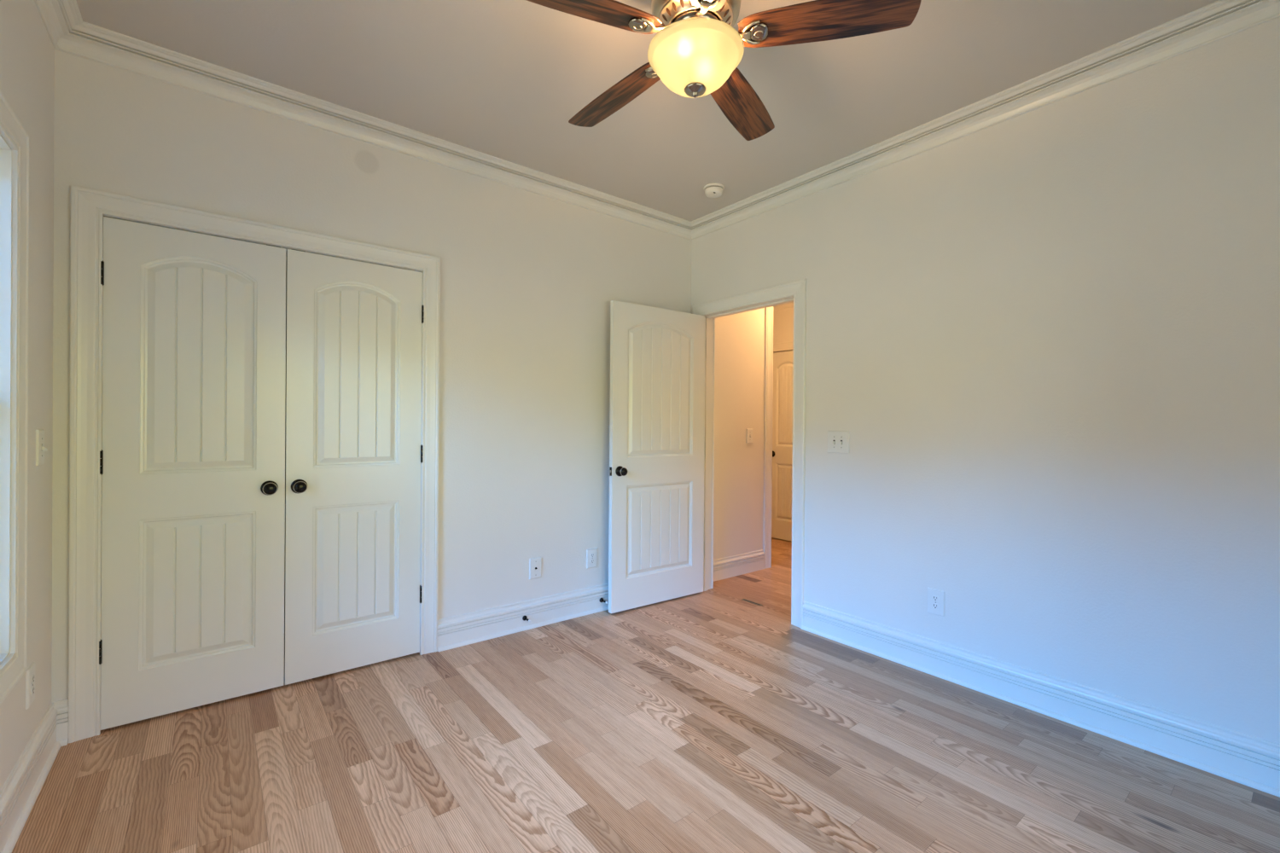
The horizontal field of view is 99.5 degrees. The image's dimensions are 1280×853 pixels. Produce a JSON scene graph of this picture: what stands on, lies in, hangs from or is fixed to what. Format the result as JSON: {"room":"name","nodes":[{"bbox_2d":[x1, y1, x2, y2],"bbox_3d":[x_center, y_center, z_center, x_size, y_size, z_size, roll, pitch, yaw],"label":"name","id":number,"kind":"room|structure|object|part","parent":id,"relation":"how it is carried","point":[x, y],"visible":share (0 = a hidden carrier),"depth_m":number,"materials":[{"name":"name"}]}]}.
{"room":"empty bedroom","nodes":[
{"label":"empty bedroom","id":0,"kind":"room"},
{"bbox_2d":[0,0,54,791],"bbox_3d":[-1.439,-0.149,0.942,0.140,2.743,4.530,0,0,-38],"label":"wall","id":1,"kind":"structure","parent":0,"point":[26,48],"depth_m":1.86,"materials":[{"name":"paint"}]},
{"bbox_2d":[0,89,29,705],"bbox_3d":[-1.378,-0.069,0.882,0.160,1.692,1.985,0,0,-38],"label":"window","id":2,"kind":"structure","parent":1,"relation":"in","point":[14,139],"depth_m":1.63,"materials":[{"name":"paint"}]},
{"bbox_2d":[25,662,34,709],"bbox_3d":[-2.034,0.865,1.809,0.010,0.127,0.082,0,0,-38],"label":"electrical outlet","id":3,"kind":"object","parent":1,"relation":"attached to","point":[30,673],"visible":1,"depth_m":1.79,"materials":[{"name":"plastic"}]},
{"bbox_2d":[30,686,34,696],"bbox_3d":[-2.031,0.884,1.812,0.002,0.028,0.034,0,0,-38],"label":"receptacle","id":4,"kind":"object","parent":3,"relation":"attached to","point":[32,688],"depth_m":1.81,"materials":[{"name":"white plastic"}]},
{"bbox_2d":[31,674,34,684],"bbox_3d":[-2.031,0.845,1.812,0.002,0.028,0.034,0,0,-38],"label":"receptacle","id":5,"kind":"object","parent":3,"relation":"attached to","point":[32,675],"depth_m":1.81,"materials":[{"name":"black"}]},
{"bbox_2d":[0,702,61,852],"bbox_3d":[-1.146,1.143,0.700,0.031,0.166,3.490,0,0,-38],"label":"baseboard","id":6,"kind":"structure","parent":1,"relation":"attached to","point":[21,789],"depth_m":1.73,"materials":[{"name":"paint"}]},
{"bbox_2d":[35,429,47,465],"bbox_3d":[-2.095,0.073,1.900,0.020,0.125,0.082,0,0,-38],"label":"light switch","id":7,"kind":"object","parent":1,"relation":"attached to","point":[40,448],"visible":1,"depth_m":1.88,"materials":[{"name":"plastic"}]},
{"bbox_2d":[34,0,82,49],"bbox_3d":[-1.104,-1.469,0.711,0.087,0.097,3.490,0,0,-38],"label":"crown molding","id":8,"kind":"structure","parent":1,"relation":"attached to","point":[58,17],"depth_m":1.96,"materials":[{"name":"paint"}]},
{"bbox_2d":[284,254,286,575],"bbox_3d":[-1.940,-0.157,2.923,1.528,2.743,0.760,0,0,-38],"label":"door gap","id":9,"kind":"structure","parent":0,"point":[286,254],"depth_m":3.17,"materials":[{"name":"paint"}]},
{"bbox_2d":[51,49,691,702],"bbox_3d":[-0.961,-0.150,3.135,3.328,2.743,0.120,0,0,-38],"label":"wall","id":10,"kind":"structure","parent":0,"point":[529,281],"depth_m":3.05,"materials":[{"name":"paint"}]},
{"bbox_2d":[52,698,68,746],"bbox_3d":[-2.212,1.132,2.062,0.046,0.166,0.031,0,0,-38],"label":"baseboard","id":11,"kind":"structure","parent":10,"relation":"attached to","point":[61,706],"depth_m":2.07,"materials":[{"name":"paint"}]},
{"bbox_2d":[98,216,285,730],"bbox_3d":[-1.885,0.186,2.316,0.618,2.038,0.098,0,0,-38],"label":"door","id":12,"kind":"structure","parent":10,"relation":"in","point":[192,470],"depth_m":2.31,"materials":[{"name":"paint"}]},
{"bbox_3d":[-1.679,0.282,2.456,0.067,0.067,0.064,0,0,-38],"label":"knob","id":13,"kind":"part","parent":12,"relation":"part of","materials":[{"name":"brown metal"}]},
{"bbox_2d":[67,185,440,743],"bbox_3d":[-1.679,0.148,2.558,1.395,2.139,0.140,0,0,-38],"label":"door frame","id":14,"kind":"structure","parent":10,"relation":"attached to","point":[89,206],"depth_m":2.13,"materials":[{"name":"paint"}]},
{"bbox_2d":[284,249,424,685],"bbox_3d":[-1.397,0.188,2.701,0.618,2.038,0.098,0,0,-38],"label":"door","id":15,"kind":"structure","parent":10,"relation":"in","point":[352,587],"depth_m":2.69,"materials":[{"name":"paint"}]},
{"bbox_3d":[-1.588,0.282,2.528,0.067,0.067,0.064,0,0,-38],"label":"knob","id":16,"kind":"part","parent":15,"relation":"part of","materials":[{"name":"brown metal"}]},
{"bbox_2d":[56,21,691,239],"bbox_3d":[-0.887,-1.472,3.051,3.328,0.097,0.087,0,0,-38],"label":"crown molding","id":17,"kind":"structure","parent":10,"relation":"attached to","point":[86,40],"depth_m":2.58,"materials":[{"name":"paint"}]},
{"bbox_2d":[437,583,608,651],"bbox_3d":[-0.359,1.142,3.526,1.887,0.166,0.031,0,0,-38],"label":"baseboard","id":18,"kind":"structure","parent":10,"relation":"attached to","point":[467,629],"depth_m":3.23,"materials":[{"name":"paint"}]},
{"bbox_2d":[522,615,530,622],"bbox_3d":[-0.672,1.153,3.231,0.030,0.030,0.074,0,0,-38],"label":"door stop","id":19,"kind":"object","parent":10,"relation":"attached to","point":[525,618],"visible":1,"depth_m":3.25,"materials":[{"name":"black metal"}]},
{"bbox_2d":[529,557,541,579],"bbox_3d":[-0.636,0.868,3.313,0.080,0.125,0.018,0,0,-38],"label":"outlet","id":20,"kind":"object","parent":10,"relation":"attached to","point":[535,564],"visible":1,"depth_m":3.31,"materials":[{"name":"plastic"}]},
{"bbox_2d":[586,547,597,569],"bbox_3d":[-0.317,0.870,3.570,0.080,0.125,0.010,0,0,-38],"label":"electrical outlet","id":21,"kind":"object","parent":10,"relation":"attached to","point":[591,555],"visible":1,"depth_m":3.56,"materials":[{"name":"plastic"}]},
{"bbox_2d":[599,598,608,604],"bbox_3d":[-0.234,1.156,3.576,0.030,0.030,0.074,0,0,-38],"label":"door stop","id":22,"kind":"object","parent":10,"relation":"attached to","point":[602,600],"visible":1,"depth_m":3.58,"materials":[{"name":"black metal"}]},
{"bbox_2d":[11,537,1279,852],"bbox_3d":[0.599,1.263,2.901,5.683,0.060,5.000,0,0,-38],"label":"floor","id":23,"kind":"structure","parent":0,"point":[709,721],"depth_m":1.96,"materials":[{"name":"brown wood"}]},
{"bbox_2d":[741,599,762,606],"bbox_3d":[0.783,1.231,3.792,0.032,0.002,0.170,0,0,-38],"label":"floor vent","id":24,"kind":"object","parent":23,"relation":"in","point":[745,600],"visible":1,"depth_m":3.78,"materials":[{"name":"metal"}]},
{"bbox_2d":[75,0,1218,221],"bbox_3d":[0.168,-1.570,1.716,3.328,0.120,3.490,0,0,-38],"label":"ceiling","id":25,"kind":"structure","parent":0,"point":[503,79],"depth_m":2.29,"materials":[{"name":"paint"}]},
{"bbox_2d":[703,182,724,197],"bbox_3d":[0.467,-1.483,3.422,0.132,0.058,0.132,0,0,-38],"label":"smoke detector","id":26,"kind":"object","parent":25,"relation":"attached to","point":[713,189],"visible":1,"depth_m":3.38,"materials":[{"name":"plastic"}]},
{"bbox_2d":[526,0,921,140],"bbox_3d":[0.145,-1.281,1.754,1.261,0.458,1.224,0,0,-38],"label":"ceiling fan","id":27,"kind":"object","parent":25,"relation":"hanging from","point":[696,50],"visible":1,"depth_m":1.66,"materials":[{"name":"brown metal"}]},
{"bbox_3d":[-0.188,-1.233,1.571,0.521,0.006,0.141,0,12,-23],"label":"blade","id":28,"kind":"part","parent":27,"relation":"part of","materials":[{"name":"brown wood"}]},
{"bbox_3d":[-0.082,-1.234,2.024,0.141,0.006,0.521,-15,10,-40],"label":"blade","id":29,"kind":"part","parent":27,"relation":"part of","materials":[{"name":"brown wood"}]},
{"bbox_3d":[0.176,-1.133,1.726,0.303,0.113,0.303,0,0,-38],"label":"lamp shade","id":30,"kind":"part","parent":27,"relation":"part of","materials":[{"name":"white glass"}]},
{"bbox_3d":[0.211,-1.230,1.331,0.141,0.006,0.521,12,-1,-5],"label":"blade","id":31,"kind":"part","parent":27,"relation":"part of","materials":[{"name":"brown wood"}]},
{"bbox_3d":[0.381,-1.230,2.064,0.141,0.006,0.521,-13,-7,30],"label":"blade","id":32,"kind":"part","parent":27,"relation":"part of","materials":[{"name":"brown wood"}]},
{"bbox_3d":[0.562,-1.228,1.636,0.521,0.006,0.141,0,-12,13],"label":"blade","id":33,"kind":"part","parent":27,"relation":"part of","materials":[{"name":"brown wood"}]},
{"bbox_2d":[713,308,765,559],"bbox_3d":[0.408,-0.073,4.981,0.860,2.600,1.282,0,0,-38],"label":"wall","id":34,"kind":"structure","parent":0,"point":[739,388],"depth_m":4.49,"materials":[{"name":"paint"}]},
{"bbox_2d":[713,549,764,581],"bbox_3d":[0.776,1.148,4.453,0.753,0.166,0.018,0,0,-38],"label":"baseboard","id":35,"kind":"structure","parent":34,"relation":"attached to","point":[730,567],"depth_m":4.47,"materials":[{"name":"paint"}]},
{"bbox_2d":[746,429,752,443],"bbox_3d":[0.931,0.080,4.566,0.078,0.122,0.020,0,0,-38],"label":"light switch","id":36,"kind":"object","parent":34,"relation":"attached to","point":[749,432],"visible":1,"depth_m":4.56,"materials":[{"name":"plastic"}]},
{"bbox_2d":[763,306,773,569],"bbox_3d":[1.119,-0.017,4.713,0.087,2.500,0.020,0,0,-38],"label":"trim","id":37,"kind":"structure","parent":34,"relation":"attached to","point":[769,311],"depth_m":4.71,"materials":[{"name":"paint"}]},
{"bbox_2d":[773,307,793,352],"bbox_3d":[2.228,-0.060,5.069,0.125,2.600,3.400,0,0,-38],"label":"wall","id":38,"kind":"structure","parent":0,"point":[783,318],"depth_m":5.83,"materials":[{"name":"paint"}]},
{"bbox_2d":[771,350,793,541],"bbox_3d":[1.559,0.205,5.806,0.098,2.033,0.457,0,0,-38],"label":"door","id":39,"kind":"structure","parent":38,"relation":"in","point":[782,361],"depth_m":5.86,"materials":[{"name":"paint"}]},
{"bbox_2d":[773,341,793,352],"bbox_3d":[1.603,0.164,5.841,0.146,2.139,0.632,0,0,-38],"label":"door frame","id":40,"kind":"structure","parent":38,"relation":"attached to","point":[783,346],"depth_m":5.82,"materials":[{"name":"paint"}]},
{"bbox_2d":[773,302,793,310],"bbox_3d":[2.154,-1.312,5.001,0.087,0.097,3.400,0,0,-38],"label":"crown molding","id":41,"kind":"structure","parent":38,"relation":"attached to","point":[788,305],"depth_m":5.83,"materials":[{"name":"paint"}]},
{"bbox_2d":[691,17,1279,744],"bbox_3d":[1.518,-0.131,2.782,0.125,2.743,3.750,0,0,-38],"label":"wall","id":42,"kind":"structure","parent":0,"point":[1044,340],"depth_m":2.30,"materials":[{"name":"paint"}]},
{"bbox_2d":[608,300,704,613],"bbox_3d":[0.136,0.200,3.764,0.827,2.033,0.162,0,0,-37],"label":"door","id":43,"kind":"structure","parent":42,"relation":"in","point":[657,355],"depth_m":3.72,"materials":[{"name":"paint"}]},
{"bbox_3d":[-0.114,0.293,3.519,0.067,0.067,0.064,0,0,-37],"label":"knob","id":44,"kind":"part","parent":43,"relation":"part of","materials":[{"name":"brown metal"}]},
{"bbox_2d":[692,279,806,628],"bbox_3d":[0.757,0.163,3.743,0.166,2.139,0.985,0,0,-38],"label":"door frame","id":45,"kind":"structure","parent":42,"relation":"attached to","point":[797,289],"depth_m":3.39,"materials":[{"name":"paint"}]},
{"bbox_2d":[827,430,849,453],"bbox_3d":[1.144,0.091,3.137,0.020,0.127,0.138,0,0,-38],"label":"light switch","id":46,"kind":"object","parent":42,"relation":"attached to","point":[838,442],"visible":1,"depth_m":3.13,"materials":[{"name":"plastic"}]},
{"bbox_2d":[927,587,944,616],"bbox_3d":[1.482,0.880,2.712,0.010,0.127,0.082,0,0,-38],"label":"electrical outlet","id":47,"kind":"object","parent":42,"relation":"attached to","point":[935,597],"visible":1,"depth_m":2.71,"materials":[{"name":"plastic"}]},
{"bbox_2d":[931,603,938,609],"bbox_3d":[1.479,0.900,2.710,0.002,0.028,0.034,0,0,-38],"label":"receptacle","id":48,"kind":"object","parent":47,"relation":"attached to","point":[934,606],"depth_m":2.71,"materials":[{"name":"white plastic"}]},
{"bbox_2d":[931,595,939,601],"bbox_3d":[1.479,0.861,2.710,0.002,0.028,0.034,0,0,-38],"label":"receptacle","id":49,"kind":"object","parent":47,"relation":"attached to","point":[934,598],"depth_m":2.71,"materials":[{"name":"white plastic"}]},
{"bbox_2d":[691,0,1279,240],"bbox_3d":[1.439,-1.455,2.721,0.087,0.097,3.490,0,0,-38],"label":"crown molding","id":50,"kind":"structure","parent":42,"relation":"attached to","point":[1218,20],"depth_m":2.39,"materials":[{"name":"paint"}]},
{"bbox_2d":[801,600,1279,797],"bbox_3d":[1.759,1.160,2.343,0.031,0.166,2.467,0,0,-38],"label":"baseboard","id":51,"kind":"structure","parent":42,"relation":"attached to","point":[1248,760],"depth_m":2.27,"materials":[{"name":"paint"}]}
]}

